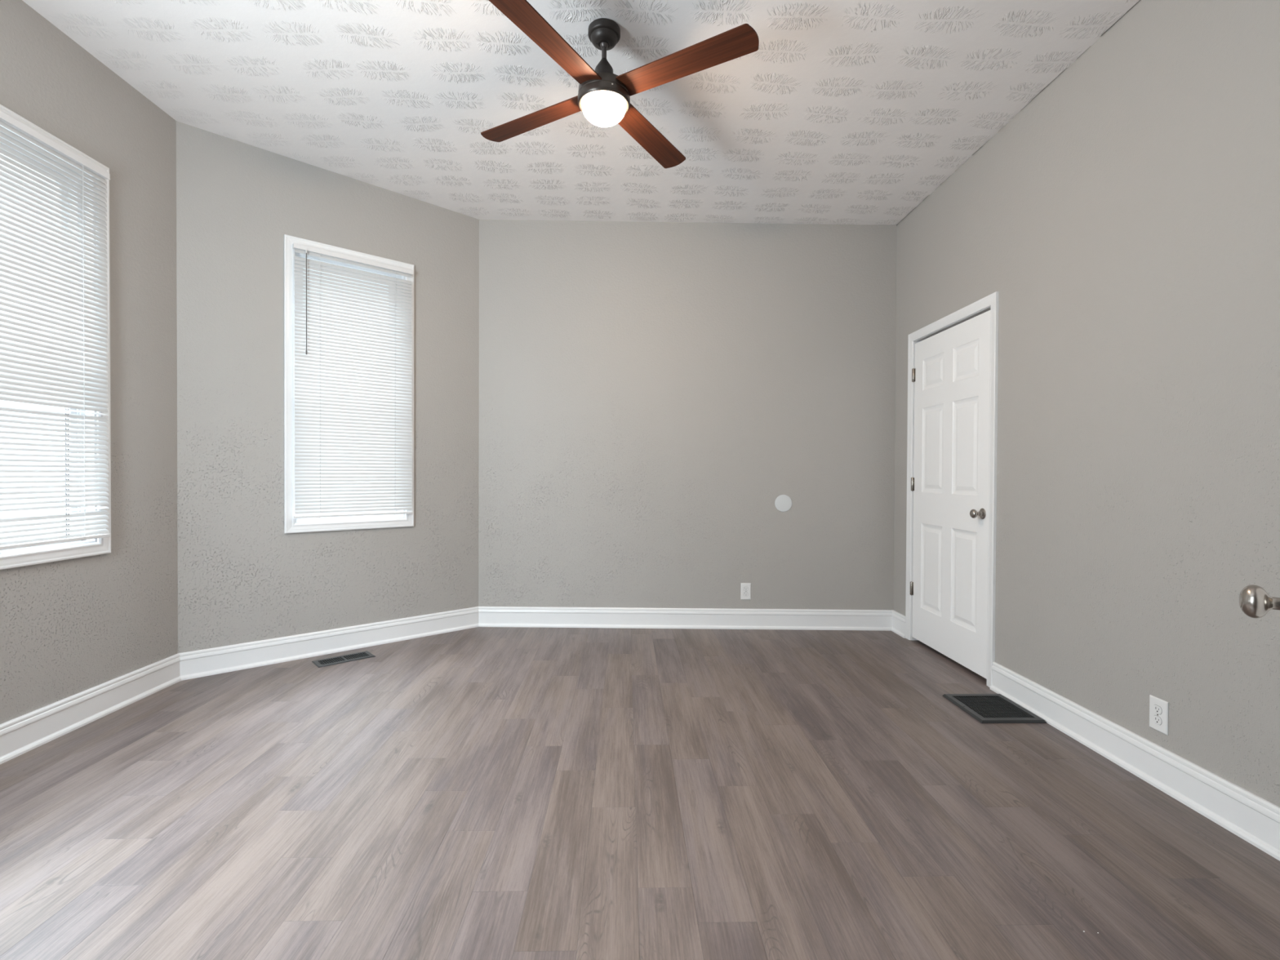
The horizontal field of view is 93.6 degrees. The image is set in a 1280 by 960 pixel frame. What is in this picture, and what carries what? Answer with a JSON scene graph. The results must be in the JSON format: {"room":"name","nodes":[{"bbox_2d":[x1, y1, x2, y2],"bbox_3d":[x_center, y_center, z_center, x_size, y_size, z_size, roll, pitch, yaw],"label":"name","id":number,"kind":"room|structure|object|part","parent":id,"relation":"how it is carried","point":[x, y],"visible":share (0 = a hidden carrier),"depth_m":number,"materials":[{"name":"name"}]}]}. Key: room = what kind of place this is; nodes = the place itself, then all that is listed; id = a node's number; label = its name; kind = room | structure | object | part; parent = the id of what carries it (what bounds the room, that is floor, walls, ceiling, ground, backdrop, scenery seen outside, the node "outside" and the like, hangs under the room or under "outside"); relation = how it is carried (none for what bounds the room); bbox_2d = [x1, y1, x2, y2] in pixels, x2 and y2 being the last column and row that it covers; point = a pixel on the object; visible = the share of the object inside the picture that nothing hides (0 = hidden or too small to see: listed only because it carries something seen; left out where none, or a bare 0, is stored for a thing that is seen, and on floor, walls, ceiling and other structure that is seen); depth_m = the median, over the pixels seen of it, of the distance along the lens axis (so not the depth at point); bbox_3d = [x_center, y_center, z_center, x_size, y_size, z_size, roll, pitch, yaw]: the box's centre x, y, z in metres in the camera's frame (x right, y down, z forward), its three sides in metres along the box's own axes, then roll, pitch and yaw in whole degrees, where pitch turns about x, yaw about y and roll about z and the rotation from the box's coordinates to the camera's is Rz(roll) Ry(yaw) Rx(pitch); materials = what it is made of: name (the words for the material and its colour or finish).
{"room":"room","nodes":[
{"label":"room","id":0,"kind":"room"},
{"bbox_2d":[0,0,177,724],"bbox_3d":[-2.569,-0.419,2.354,0.146,3.041,1.959,0,1,-1],"label":"wall","id":1,"kind":"structure","parent":0,"point":[68,628],"depth_m":2.90,"materials":[{"name":"grey paint"}]},
{"bbox_2d":[0,104,111,569],"bbox_3d":[-2.558,-0.554,2.377,0.160,1.805,0.900,0,1,-1],"label":"window","id":2,"kind":"structure","parent":1,"relation":"in","point":[38,554],"depth_m":2.72,"materials":[{"name":"white plastic"}]},
{"bbox_3d":[-2.602,-0.950,2.372,0.022,0.832,0.718,0,1,-1],"label":"sash","id":3,"kind":"part","parent":2,"relation":"part of","materials":[{"name":"white plastic"}]},
{"bbox_3d":[-2.571,-0.158,2.381,0.022,0.832,0.718,0,1,-1],"label":"sash","id":4,"kind":"part","parent":2,"relation":"part of","materials":[{"name":"white plastic"}]},
{"bbox_3d":[-2.581,-0.554,2.376,0.078,1.672,0.767,0,1,-1],"label":"frame","id":5,"kind":"part","parent":2,"relation":"part of","materials":[{"name":"white plastic"}]},
{"bbox_2d":[0,110,111,550],"bbox_3d":[-2.461,-0.570,2.379,0.034,1.684,0.823,0,1,-1],"label":"window blind","id":6,"kind":"object","parent":2,"relation":"attached to","point":[28,384],"visible":1,"depth_m":2.51,"materials":[{"name":"white plastic"}]},
{"bbox_3d":[-2.464,0.261,2.388,0.025,0.014,0.819,0,1,-1],"label":"rail","id":7,"kind":"part","parent":6,"relation":"part of","materials":[{"name":"white plastic"}]},
{"bbox_3d":[-2.463,-0.030,2.584,0.009,0.560,0.012,0,1,-1],"label":"lift cord","id":8,"kind":"part","parent":6,"relation":"part of","materials":[{"name":"white fabric"}]},
{"bbox_3d":[-2.454,-0.565,2.657,0.002,1.645,0.003,0,1,-1],"label":"ladder cord","id":9,"kind":"part","parent":6,"relation":"part of","materials":[{"name":"white fabric"}]},
{"bbox_2d":[0,653,181,764],"bbox_3d":[-2.492,1.029,2.370,0.026,0.146,1.831,0,1,-1],"label":"baseboard","id":10,"kind":"structure","parent":1,"relation":"attached to","point":[19,735],"depth_m":2.69,"materials":[{"name":"white wood"}]},
{"bbox_2d":[176,120,479,653],"bbox_3d":[-1.906,-0.430,3.914,1.897,3.038,0.140,0,1,-42],"label":"wall","id":11,"kind":"structure","parent":0,"point":[242,579],"depth_m":3.58,"materials":[{"name":"grey paint"}]},
{"bbox_2d":[178,606,479,680],"bbox_3d":[-1.853,1.016,3.870,1.778,0.146,0.026,0,1,-42],"label":"baseboard","id":12,"kind":"structure","parent":11,"relation":"attached to","point":[225,659],"depth_m":3.74,"materials":[{"name":"white wood"}]},
{"bbox_2d":[284,234,413,533],"bbox_3d":[-1.887,-0.575,3.915,0.778,1.787,0.157,0,1,-42],"label":"window","id":13,"kind":"structure","parent":11,"relation":"in","point":[291,525],"depth_m":3.68,"materials":[{"name":"white plastic"}]},
{"bbox_3d":[-1.915,-0.967,3.945,0.596,0.823,0.022,0,1,-42],"label":"sash","id":14,"kind":"part","parent":13,"relation":"part of","materials":[{"name":"white plastic"}]},
{"bbox_3d":[-1.896,-0.184,3.928,0.596,0.823,0.022,0,1,-42],"label":"sash","id":15,"kind":"part","parent":13,"relation":"part of","materials":[{"name":"white plastic"}]},
{"bbox_2d":[292,243,413,518],"bbox_3d":[-1.810,-0.592,3.846,0.718,1.651,0.042,0,1,-42],"label":"window blind","id":16,"kind":"object","parent":13,"relation":"attached to","point":[353,435],"visible":1,"depth_m":3.83,"materials":[{"name":"white plastic"}]},
{"bbox_3d":[-1.965,-0.584,3.697,0.003,1.612,0.002,0,1,-42],"label":"ladder cord","id":17,"kind":"part","parent":16,"relation":"part of","materials":[{"name":"white fabric"}]},
{"bbox_3d":[-1.817,0.222,3.858,0.714,0.014,0.025,0,1,-42],"label":"rail","id":18,"kind":"part","parent":16,"relation":"part of","materials":[{"name":"white plastic"}]},
{"bbox_3d":[-1.627,-0.585,4.002,0.003,1.612,0.002,0,1,-42],"label":"ladder cord","id":19,"kind":"part","parent":16,"relation":"part of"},
{"bbox_2d":[22,0,1139,225],"bbox_3d":[-0.336,-1.882,1.519,4.559,0.088,6.172,0,1,-1],"label":"ceiling","id":20,"kind":"structure","parent":0,"point":[843,112],"depth_m":2.91,"materials":[{"name":"white paint"}]},
{"bbox_2d":[480,0,759,168],"bbox_3d":[-0.151,-1.692,2.520,1.006,0.388,1.006,0,1,-14],"label":"ceiling fan","id":21,"kind":"object","parent":20,"relation":"hanging from","point":[603,97],"visible":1,"depth_m":2.43,"materials":[{"name":"brown wood"}]},
{"bbox_3d":[-0.480,-1.621,2.716,0.575,0.006,0.124,1,9,31],"label":"blade","id":22,"kind":"part","parent":21,"relation":"part of","materials":[{"name":"brown wood"}]},
{"bbox_3d":[-0.346,-1.615,2.192,0.124,0.006,0.575,10,6,30],"label":"blade","id":23,"kind":"part","parent":21,"relation":"part of","materials":[{"name":"brown wood"}]},
{"bbox_3d":[-0.151,-1.532,2.522,0.183,0.069,0.183,0,1,-1],"label":"lamp shade","id":24,"kind":"part","parent":21,"relation":"part of","materials":[{"name":"white glass"}]},
{"bbox_3d":[0.044,-1.621,2.850,0.124,0.006,0.575,-9,-4,30],"label":"blade","id":25,"kind":"part","parent":21,"relation":"part of","materials":[{"name":"brown wood"}]},
{"bbox_3d":[0.178,-1.614,2.326,0.575,0.006,0.124,1,-8,31],"label":"blade","id":26,"kind":"part","parent":21,"relation":"part of","materials":[{"name":"brown wood"}]},
{"bbox_2d":[0,626,1279,959],"bbox_3d":[-0.282,1.171,1.553,4.695,0.100,6.172,0,1,-1],"label":"floor","id":27,"kind":"structure","parent":0,"point":[477,793],"depth_m":1.97,"materials":[{"name":"grey plastic"}]},
{"bbox_2d":[311,650,375,667],"bbox_3d":[-1.802,1.087,3.665,0.322,0.009,0.147,0,1,-43],"label":"floor vent","id":28,"kind":"object","parent":27,"relation":"in","point":[359,655],"visible":1,"depth_m":3.65,"materials":[{"name":"metal"}]},
{"bbox_2d":[942,693,1046,723],"bbox_3d":[1.715,1.108,2.934,0.302,0.013,0.344,0,1,-1],"label":"floor vent","id":29,"kind":"object","parent":27,"relation":"in","point":[984,708],"visible":1,"depth_m":2.91,"materials":[{"name":"metal"}]},
{"bbox_2d":[478,219,897,609],"bbox_3d":[0.377,-0.413,4.501,3.252,3.011,0.140,0,1,1],"label":"wall","id":30,"kind":"structure","parent":0,"point":[650,393],"depth_m":4.43,"materials":[{"name":"grey paint"}]},
{"bbox_2d":[478,606,893,631],"bbox_3d":[0.330,1.020,4.433,3.063,0.146,0.026,0,1,1],"label":"baseboard","id":31,"kind":"structure","parent":30,"relation":"attached to","point":[488,616],"depth_m":4.43,"materials":[{"name":"white wood"}]},
{"bbox_2d":[740,582,751,599],"bbox_3d":[0.780,0.820,4.431,0.074,0.122,0.008,0,1,1],"label":"wall outlet","id":32,"kind":"object","parent":30,"relation":"attached to","point":[745,593],"visible":1,"depth_m":4.43,"materials":[{"name":"white plastic"}]},
{"bbox_2d":[774,494,791,511],"bbox_3d":[1.054,0.171,4.420,0.126,0.126,0.006,0,1,1],"label":"cover plate","id":33,"kind":"object","parent":30,"relation":"attached to","point":[783,503],"visible":1,"depth_m":4.42,"materials":[{"name":"grey plastic"}]},
{"bbox_2d":[893,0,1279,807],"bbox_3d":[2.003,-0.373,1.521,0.140,3.010,6.038,0,1,-1],"label":"wall","id":34,"kind":"structure","parent":0,"point":[1124,223],"depth_m":2.31,"materials":[{"name":"grey paint"}]},
{"bbox_2d":[891,609,905,638],"bbox_3d":[1.851,1.029,4.306,0.026,0.146,0.223,0,1,-1],"label":"baseboard","id":35,"kind":"structure","parent":34,"relation":"attached to","point":[898,619],"depth_m":4.29,"materials":[{"name":"white wood"}]},
{"bbox_2d":[905,291,999,687],"bbox_3d":[1.909,0.053,3.689,0.185,2.109,0.993,0,1,-1],"label":"door","id":36,"kind":"structure","parent":34,"relation":"in","point":[952,426],"depth_m":3.61,"materials":[{"name":"white paint"}]},
{"bbox_3d":[1.850,0.186,3.318,0.051,0.050,0.050,0,1,-1],"label":"knob","id":37,"kind":"part","parent":36,"relation":"part of","materials":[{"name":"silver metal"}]},
{"bbox_2d":[990,662,1279,861],"bbox_3d":[1.927,1.065,0.929,0.026,0.146,4.547,0,1,-1],"label":"baseboard","id":38,"kind":"structure","parent":34,"relation":"attached to","point":[1251,817],"depth_m":2.21,"materials":[{"name":"white wood"}]},
{"bbox_2d":[1149,694,1168,735],"bbox_3d":[1.907,0.864,2.214,0.008,0.120,0.076,0,1,-1],"label":"wall outlet","id":39,"kind":"object","parent":34,"relation":"attached to","point":[1158,708],"visible":1,"depth_m":2.21,"materials":[{"name":"white plastic"}]},
{"bbox_2d":[1153,715,1161,724],"bbox_3d":[1.905,0.884,2.214,0.001,0.028,0.034,0,1,-1],"label":"receptacle","id":40,"kind":"object","parent":39,"relation":"attached to","point":[1157,718],"depth_m":2.21,"materials":[{"name":"white plastic"}]},
{"bbox_2d":[1153,704,1162,714],"bbox_3d":[1.905,0.845,2.214,0.002,0.030,0.036,0,1,-1],"label":"receptacle","id":41,"kind":"object","parent":39,"relation":"attached to","point":[1157,708],"depth_m":2.21,"materials":[{"name":"white plastic"}]},
{"bbox_3d":[1.323,-0.337,0.336,1.272,2.954,0.120,0,1,-1],"label":"wall","id":42,"kind":"structure","parent":0,"visible":0},
{"bbox_2d":[1239,584,1279,618],"bbox_3d":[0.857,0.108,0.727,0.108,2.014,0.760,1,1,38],"label":"door knob","id":43,"kind":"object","parent":42,"relation":"in","point":[1255,602],"depth_m":0.99,"materials":[{"name":"silver metal"}]}
]}

